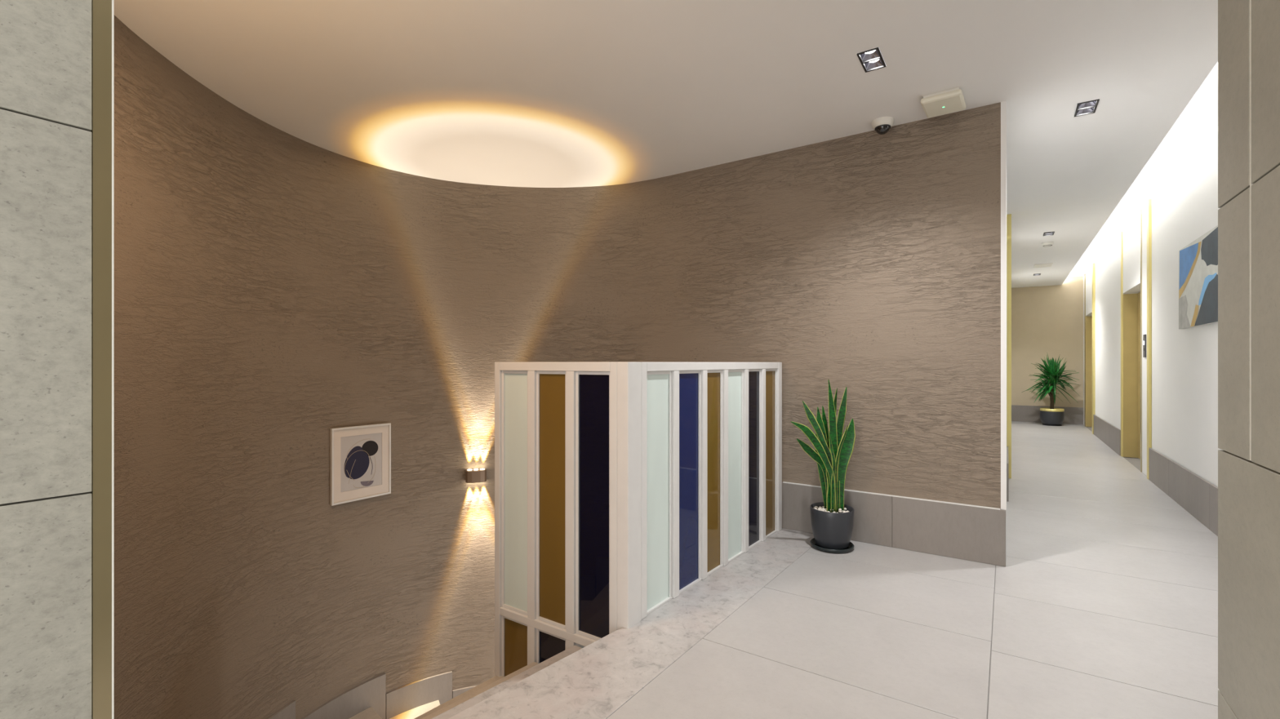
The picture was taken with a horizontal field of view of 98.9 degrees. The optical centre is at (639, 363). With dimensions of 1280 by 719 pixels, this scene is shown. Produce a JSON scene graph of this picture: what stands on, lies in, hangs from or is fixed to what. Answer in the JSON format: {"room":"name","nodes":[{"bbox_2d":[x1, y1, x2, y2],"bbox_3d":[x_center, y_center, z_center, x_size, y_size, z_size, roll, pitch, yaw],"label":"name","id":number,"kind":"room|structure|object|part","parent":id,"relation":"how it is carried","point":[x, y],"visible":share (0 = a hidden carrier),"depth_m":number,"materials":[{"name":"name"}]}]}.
{"room":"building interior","nodes":[
{"label":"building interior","id":0,"kind":"room"},
{"bbox_2d":[0,0,92,718],"bbox_3d":[-1.284,-0.173,0.510,0.180,2.747,1.116,0,0,34],"label":"wall","id":1,"kind":"structure","parent":0,"point":[46,46],"depth_m":0.86,"materials":[{"name":"tile"}]},
{"bbox_2d":[114,15,1000,718],"bbox_3d":[-0.611,1.317,2.899,4.183,5.767,3.836,0,0,34],"label":"wall","id":2,"kind":"structure","parent":0,"point":[276,290],"depth_m":3.71,"materials":[{"name":"paint"}]},
{"bbox_2d":[91,0,114,718],"bbox_3d":[-0.979,-0.173,0.971,0.192,2.746,0.026,0,0,34],"label":"trim","id":3,"kind":"structure","parent":2,"relation":"attached to","point":[103,11],"depth_m":0.92,"materials":[{"name":"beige metal"}]},
{"bbox_2d":[329,422,391,506],"bbox_3d":[-2.119,0.758,4.168,0.026,0.560,0.457,0,0,34],"label":"framed print","id":4,"kind":"object","parent":2,"relation":"attached to","point":[360,456],"visible":1,"depth_m":4.16,"materials":[{"name":"white paper"}]},
{"bbox_2d":[268,671,476,718],"bbox_3d":[-0.674,2.369,3.486,4.157,2.421,3.012,0,0,-34],"label":"baseboard","id":5,"kind":"structure","parent":2,"relation":"attached to","point":[372,693],"depth_m":4.31,"materials":[{"name":"stone"}]},
{"bbox_3d":[-2.396,2.531,3.464,0.035,0.465,0.529,0,0,8],"label":"skirting","id":6,"kind":"part","parent":5,"relation":"part of","materials":[{"name":"stone"}]},
{"bbox_3d":[-2.201,2.695,4.041,0.056,0.465,0.694,0,0,29],"label":"skirting","id":7,"kind":"part","parent":5,"relation":"part of","materials":[{"name":"stone"}]},
{"bbox_3d":[-1.813,2.857,4.504,0.525,0.465,0.043,0,0,-37],"label":"skirting","id":8,"kind":"part","parent":5,"relation":"part of","materials":[{"name":"stone"}]},
{"bbox_3d":[-1.320,3.021,4.734,0.572,0.465,0.037,0,0,-15],"label":"skirting","id":9,"kind":"part","parent":5,"relation":"part of","materials":[{"name":"stone"}]},
{"bbox_2d":[349,645,582,718],"bbox_3d":[-0.638,2.473,2.917,3.911,2.219,3.628,0,0,34],"label":"staircase","id":10,"kind":"structure","parent":2,"relation":"attached to","point":[433,710],"depth_m":2.56,"materials":[{"name":"stone"}]},
{"bbox_2d":[465,468,486,483],"bbox_3d":[-1.402,0.965,4.679,0.170,0.112,0.099,0,0,-17],"label":"wall sconce","id":11,"kind":"object","parent":2,"relation":"attached to","point":[472,476],"visible":1,"depth_m":4.63,"materials":[{"name":"brown metal"}]},
{"bbox_2d":[782,481,1005,566],"bbox_3d":[1.593,1.032,3.599,1.352,0.337,0.016,0,0,34],"label":"baseboard","id":12,"kind":"structure","parent":2,"relation":"attached to","point":[974,533],"depth_m":3.48,"materials":[{"name":"tile"}]},
{"bbox_2d":[114,0,1217,288],"bbox_3d":[2.312,-1.613,6.156,5.578,0.133,14.600,0,0,34],"label":"ceiling","id":13,"kind":"structure","parent":0,"point":[513,93],"depth_m":3.00,"materials":[{"name":"paint"}]},
{"bbox_2d":[856,47,886,72],"bbox_3d":[1.183,-1.582,2.792,0.102,0.078,0.206,0,0,34],"label":"recessed light","id":14,"kind":"object","parent":13,"relation":"in","point":[871,60],"visible":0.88,"depth_m":2.79,"materials":[{"name":"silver metal"}]},
{"bbox_2d":[871,116,893,134],"bbox_3d":[1.550,-1.504,3.494,0.132,0.085,0.132,0,0,34],"label":"dome camera","id":15,"kind":"object","parent":13,"relation":"attached to","point":[882,126],"visible":1,"depth_m":3.46,"materials":[{"name":"white plastic"}]},
{"bbox_2d":[920,87,966,117],"bbox_3d":[1.780,-1.523,3.208,0.210,0.048,0.250,0,0,36],"label":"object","id":16,"kind":"object","parent":13,"relation":"attached to","point":[951,100],"visible":1,"depth_m":3.16,"materials":[{"name":"plastic"}]},
{"bbox_3d":[1.780,-1.541,3.208,0.180,0.012,0.220,0,0,36],"label":"mounting plate","id":17,"kind":"part","parent":16,"relation":"part of","materials":[{"name":"white plastic"}]},
{"bbox_2d":[1033,262,1053,267],"bbox_3d":[6.365,-1.540,8.639,0.230,0.012,0.310,0,0,34],"label":"ceiling panel","id":18,"kind":"object","parent":13,"relation":"attached to","point":[1050,264],"visible":1,"depth_m":8.64,"materials":[{"name":"white plastic"}]},
{"bbox_3d":[6.365,-1.542,8.639,0.200,0.009,0.280,0,0,34],"label":"panel","id":19,"kind":"part","parent":18,"relation":"part of","materials":[{"name":"white plastic"}]},
{"bbox_2d":[1041,241,1053,246],"bbox_3d":[5.234,-1.525,7.026,0.128,0.042,0.128,0,0,34],"label":"smoke detector","id":20,"kind":"object","parent":13,"relation":"attached to","point":[1046,243],"visible":1,"depth_m":6.99,"materials":[{"name":"white plastic"}]},
{"bbox_2d":[1043,231,1054,235],"bbox_3d":[4.887,-1.582,6.542,0.102,0.078,0.206,0,0,34],"label":"recessed light","id":21,"kind":"object","parent":13,"relation":"in","point":[1047,233],"visible":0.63,"depth_m":6.54,"materials":[{"name":"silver metal"}]},
{"bbox_2d":[1073,98,1099,116],"bbox_3d":[2.706,-1.582,3.317,0.102,0.078,0.206,0,0,34],"label":"recessed light","id":22,"kind":"object","parent":13,"relation":"in","point":[1087,107],"visible":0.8,"depth_m":3.32,"materials":[{"name":"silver metal"}]},
{"bbox_2d":[448,421,1219,718],"bbox_3d":[2.857,1.300,4.526,3.100,0.200,16.700,0,0,34],"label":"floor","id":23,"kind":"structure","parent":0,"point":[1103,604],"depth_m":2.43,"materials":[{"name":"tile"}]},
{"bbox_2d":[494,361,782,677],"bbox_3d":[0.117,1.698,3.450,0.959,3.405,1.820,0,0,34],"label":"screen","id":24,"kind":"object","parent":23,"relation":"on","point":[620,487],"visible":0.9,"depth_m":2.80,"materials":[{"name":"white paint"}]},
{"bbox_3d":[-0.757,1.698,2.971,0.040,3.405,0.050,0,0,34],"label":"post","id":25,"kind":"part","parent":24,"relation":"part of","materials":[{"name":"white paint"}]},
{"bbox_3d":[-0.652,1.565,2.905,0.201,0.412,0.008,0,0,34],"label":"pane","id":26,"kind":"part","parent":24,"relation":"part of","materials":[{"name":"orange glass"}]},
{"bbox_3d":[-0.652,0.677,2.905,0.201,1.267,0.008,0,0,34],"label":"pane","id":27,"kind":"part","parent":24,"relation":"part of","materials":[{"name":"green glass"}]},
{"bbox_3d":[-0.433,1.335,2.753,0.741,0.040,0.049,0,0,34],"label":"rail","id":28,"kind":"part","parent":24,"relation":"part of","materials":[{"name":"white paint"}]},
{"bbox_3d":[-0.437,1.565,2.760,0.205,0.412,0.008,0,0,34],"label":"pane","id":29,"kind":"part","parent":24,"relation":"part of","materials":[{"name":"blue glass"}]},
{"bbox_3d":[-0.437,0.677,2.760,0.205,1.267,0.008,0,0,34],"label":"pane","id":30,"kind":"part","parent":24,"relation":"part of","materials":[{"name":"orange glass"}]},
{"bbox_3d":[-0.433,0.018,2.754,0.741,0.045,0.050,0,0,34],"label":"rail","id":31,"kind":"part","parent":24,"relation":"part of","materials":[{"name":"white paint"}]},
{"bbox_3d":[-0.214,0.677,2.611,0.212,1.267,0.008,0,0,34],"label":"pane","id":32,"kind":"part","parent":24,"relation":"part of","materials":[{"name":"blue glass"}]},
{"bbox_3d":[-0.108,0.907,2.536,0.040,1.825,0.050,0,0,34],"label":"post","id":33,"kind":"part","parent":24,"relation":"part of","materials":[{"name":"white paint"}]},
{"bbox_3d":[-0.049,0.897,2.528,0.067,1.805,0.104,0,0,34],"label":"corner post","id":34,"kind":"part","parent":24,"relation":"part of","materials":[{"name":"white paint"}]},
{"bbox_3d":[0.001,0.597,2.585,0.050,1.204,0.044,0,0,36],"label":"post","id":35,"kind":"part","parent":24,"relation":"part of","materials":[{"name":"white paint"}]},
{"bbox_3d":[0.082,0.617,2.701,0.008,1.146,0.231,0,0,36],"label":"pane","id":36,"kind":"part","parent":24,"relation":"part of","materials":[{"name":"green glass"}]},
{"bbox_3d":[0.254,0.617,2.936,0.008,1.146,0.236,0,0,36],"label":"pane","id":37,"kind":"part","parent":24,"relation":"part of","materials":[{"name":"blue glass"}]},
{"bbox_3d":[0.488,1.194,3.255,0.036,0.009,1.611,0,0,36],"label":"rail","id":38,"kind":"part","parent":24,"relation":"part of","materials":[{"name":"white paint"}]},
{"bbox_3d":[0.490,0.018,3.253,0.050,0.045,1.611,0,0,36],"label":"rail","id":39,"kind":"part","parent":24,"relation":"part of","materials":[{"name":"white paint"}]},
{"bbox_3d":[0.416,0.617,3.157,0.008,1.146,0.196,0,0,36],"label":"pane","id":40,"kind":"part","parent":24,"relation":"part of","materials":[{"name":"orange glass"}]},
{"bbox_3d":[0.575,0.617,3.374,0.008,1.146,0.226,0,0,36],"label":"pane","id":41,"kind":"part","parent":24,"relation":"part of","materials":[{"name":"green glass"}]},
{"bbox_3d":[0.738,0.617,3.597,0.008,1.146,0.210,0,0,36],"label":"pane","id":42,"kind":"part","parent":24,"relation":"part of","materials":[{"name":"blue glass"}]},
{"bbox_3d":[0.898,0.617,3.815,0.008,1.146,0.215,0,0,36],"label":"pane","id":43,"kind":"part","parent":24,"relation":"part of","materials":[{"name":"orange glass"}]},
{"bbox_3d":[0.984,0.597,3.928,0.052,1.204,0.062,0,0,34],"label":"post","id":44,"kind":"part","parent":24,"relation":"part of","materials":[{"name":"white paint"}]},
{"bbox_2d":[791,380,855,553],"bbox_3d":[1.169,0.652,3.563,0.433,1.094,0.272,0,0,0],"label":"potted snake plant","id":45,"kind":"object","parent":23,"relation":"on","point":[832,520],"visible":1,"depth_m":3.51,"materials":[{"name":"green plant"}]},
{"bbox_3d":[1.250,1.063,3.563,0.272,0.247,0.272,0,0,0],"label":"pot","id":46,"kind":"part","parent":45,"relation":"part of","materials":[{"name":"grey ceramic"}]},
{"bbox_2d":[1022,354,1079,426],"bbox_3d":[7.927,0.497,10.538,0.958,1.405,0.683,0,0,11],"label":"yucca","id":47,"kind":"object","parent":23,"relation":"on","point":[1051,416],"visible":1,"depth_m":10.48,"materials":[{"name":"green plant"}]},
{"bbox_2d":[1040,410,1064,425],"bbox_3d":[7.933,1.054,10.537,0.384,0.258,0.384,0,0,0],"label":"pot","id":48,"kind":"object","parent":23,"relation":"on","point":[1046,417],"depth_m":10.40,"materials":[{"name":"grey ceramic"}]},
{"bbox_2d":[1000,509,1006,560],"bbox_3d":[4.844,-0.178,7.311,0.096,2.757,9.760,0,0,34],"label":"wall","id":49,"kind":"structure","parent":0,"point":[1001,509],"depth_m":3.32,"materials":[{"name":"white paint"}]},
{"bbox_2d":[1000,100,1006,510],"bbox_3d":[2.179,-0.340,3.278,0.028,2.414,0.108,0,0,34],"label":"trim","id":50,"kind":"structure","parent":49,"relation":"attached to","point":[1003,104],"depth_m":3.23,"materials":[{"name":"white paint"}]},
{"bbox_2d":[1006,446,1008,502],"bbox_3d":[5.390,1.034,8.023,0.016,0.330,7.930,0,0,34],"label":"baseboard","id":51,"kind":"structure","parent":49,"relation":"attached to","point":[1007,461],"depth_m":4.73,"materials":[{"name":"stone"}]},
{"bbox_2d":[1006,213,1011,478],"bbox_3d":[3.873,-0.173,5.741,0.040,2.745,0.130,0,0,34],"label":"trim","id":52,"kind":"structure","parent":49,"relation":"attached to","point":[1008,216],"depth_m":5.69,"materials":[{"name":"gold metal"}]},
{"bbox_2d":[1011,276,1083,407],"bbox_3d":[8.174,-0.250,11.014,1.498,2.900,0.100,0,0,34],"label":"wall","id":53,"kind":"structure","parent":0,"point":[1046,320],"depth_m":10.97,"materials":[{"name":"beige paint"}]},
{"bbox_2d":[1011,404,1083,424],"bbox_3d":[8.118,1.034,10.981,1.213,0.330,0.016,0,0,34],"label":"baseboard","id":54,"kind":"structure","parent":53,"relation":"attached to","point":[1073,415],"depth_m":11.04,"materials":[{"name":"stone"}]},
{"bbox_2d":[1083,124,1222,487],"bbox_3d":[5.434,-0.240,5.740,0.170,2.880,11.710,0,0,34],"label":"wall","id":55,"kind":"structure","parent":0,"point":[1184,362],"depth_m":5.01,"materials":[{"name":"white paint"}]},
{"bbox_2d":[1084,274,1085,426],"bbox_3d":[8.413,-0.240,10.341,0.012,2.878,0.070,0,0,34],"label":"trim","id":56,"kind":"structure","parent":55,"relation":"attached to","point":[1084,274],"depth_m":10.31,"materials":[{"name":"gold metal"}]},
{"bbox_2d":[1085,315,1092,426],"bbox_3d":[8.128,0.155,9.756,0.171,2.086,1.198,0,0,34],"label":"door","id":57,"kind":"structure","parent":55,"relation":"in","point":[1089,318],"depth_m":10.26,"materials":[{"name":"gold metal"}]},
{"bbox_2d":[1092,262,1095,434],"bbox_3d":[7.672,-0.240,9.255,0.030,2.878,0.120,0,0,34],"label":"trim","id":58,"kind":"structure","parent":55,"relation":"attached to","point":[1094,264],"depth_m":9.21,"materials":[{"name":"gold metal"}]},
{"bbox_2d":[1120,231,1122,457],"bbox_3d":[6.189,-0.240,7.029,0.012,2.878,0.070,0,0,34],"label":"trim","id":59,"kind":"structure","parent":55,"relation":"attached to","point":[1122,232],"depth_m":7.00,"materials":[{"name":"gold metal"}]},
{"bbox_2d":[1122,292,1140,459],"bbox_3d":[5.915,0.155,6.460,0.171,2.086,1.158,0,0,34],"label":"door","id":60,"kind":"structure","parent":55,"relation":"in","point":[1131,302],"depth_m":6.94,"materials":[{"name":"gold metal"}]},
{"bbox_2d":[1140,209,1142,472],"bbox_3d":[5.509,-0.240,6.014,0.010,2.878,0.028,0,0,34],"label":"trim","id":61,"kind":"structure","parent":55,"relation":"attached to","point":[1140,210],"depth_m":6.00,"materials":[{"name":"gold metal"}]},
{"bbox_2d":[1142,334,1146,357],"bbox_3d":[5.398,-0.182,5.855,0.016,0.245,0.090,0,0,34],"label":"panel","id":62,"kind":"object","parent":55,"relation":"attached to","point":[1144,335],"visible":1,"depth_m":5.83,"materials":[{"name":"metal"}]},
{"bbox_2d":[1146,199,1151,479],"bbox_3d":[5.254,-0.240,5.645,0.022,2.878,0.090,0,0,34],"label":"trim","id":63,"kind":"structure","parent":55,"relation":"attached to","point":[1149,201],"depth_m":5.61,"materials":[{"name":"gold metal"}]},
{"bbox_2d":[1093,414,1217,536],"bbox_3d":[4.869,1.034,5.069,0.020,0.330,9.945,0,0,34],"label":"baseboard","id":64,"kind":"structure","parent":55,"relation":"attached to","point":[1197,495],"depth_m":4.62,"materials":[{"name":"tile"}]},
{"bbox_2d":[1178,225,1217,328],"bbox_3d":[4.197,-0.613,4.082,0.034,0.659,1.200,0,0,34],"label":"abstract canvas","id":65,"kind":"object","parent":55,"relation":"attached to","point":[1197,260],"visible":0.68,"depth_m":4.11,"materials":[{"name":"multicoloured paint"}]},
{"bbox_2d":[1217,0,1279,718],"bbox_3d":[1.022,-0.173,-0.060,0.891,2.747,2.840,0,0,34],"label":"wall","id":66,"kind":"structure","parent":0,"point":[1249,491],"depth_m":1.20,"materials":[{"name":"tile"}]},
{"bbox_2d":[1249,0,1253,461],"bbox_3d":[1.329,-0.666,1.187,0.006,1.757,0.005,0,0,34],"label":"trim","id":67,"kind":"structure","parent":66,"relation":"attached to","point":[1251,184],"depth_m":1.19,"materials":[{"name":"white plastic"}]}
]}

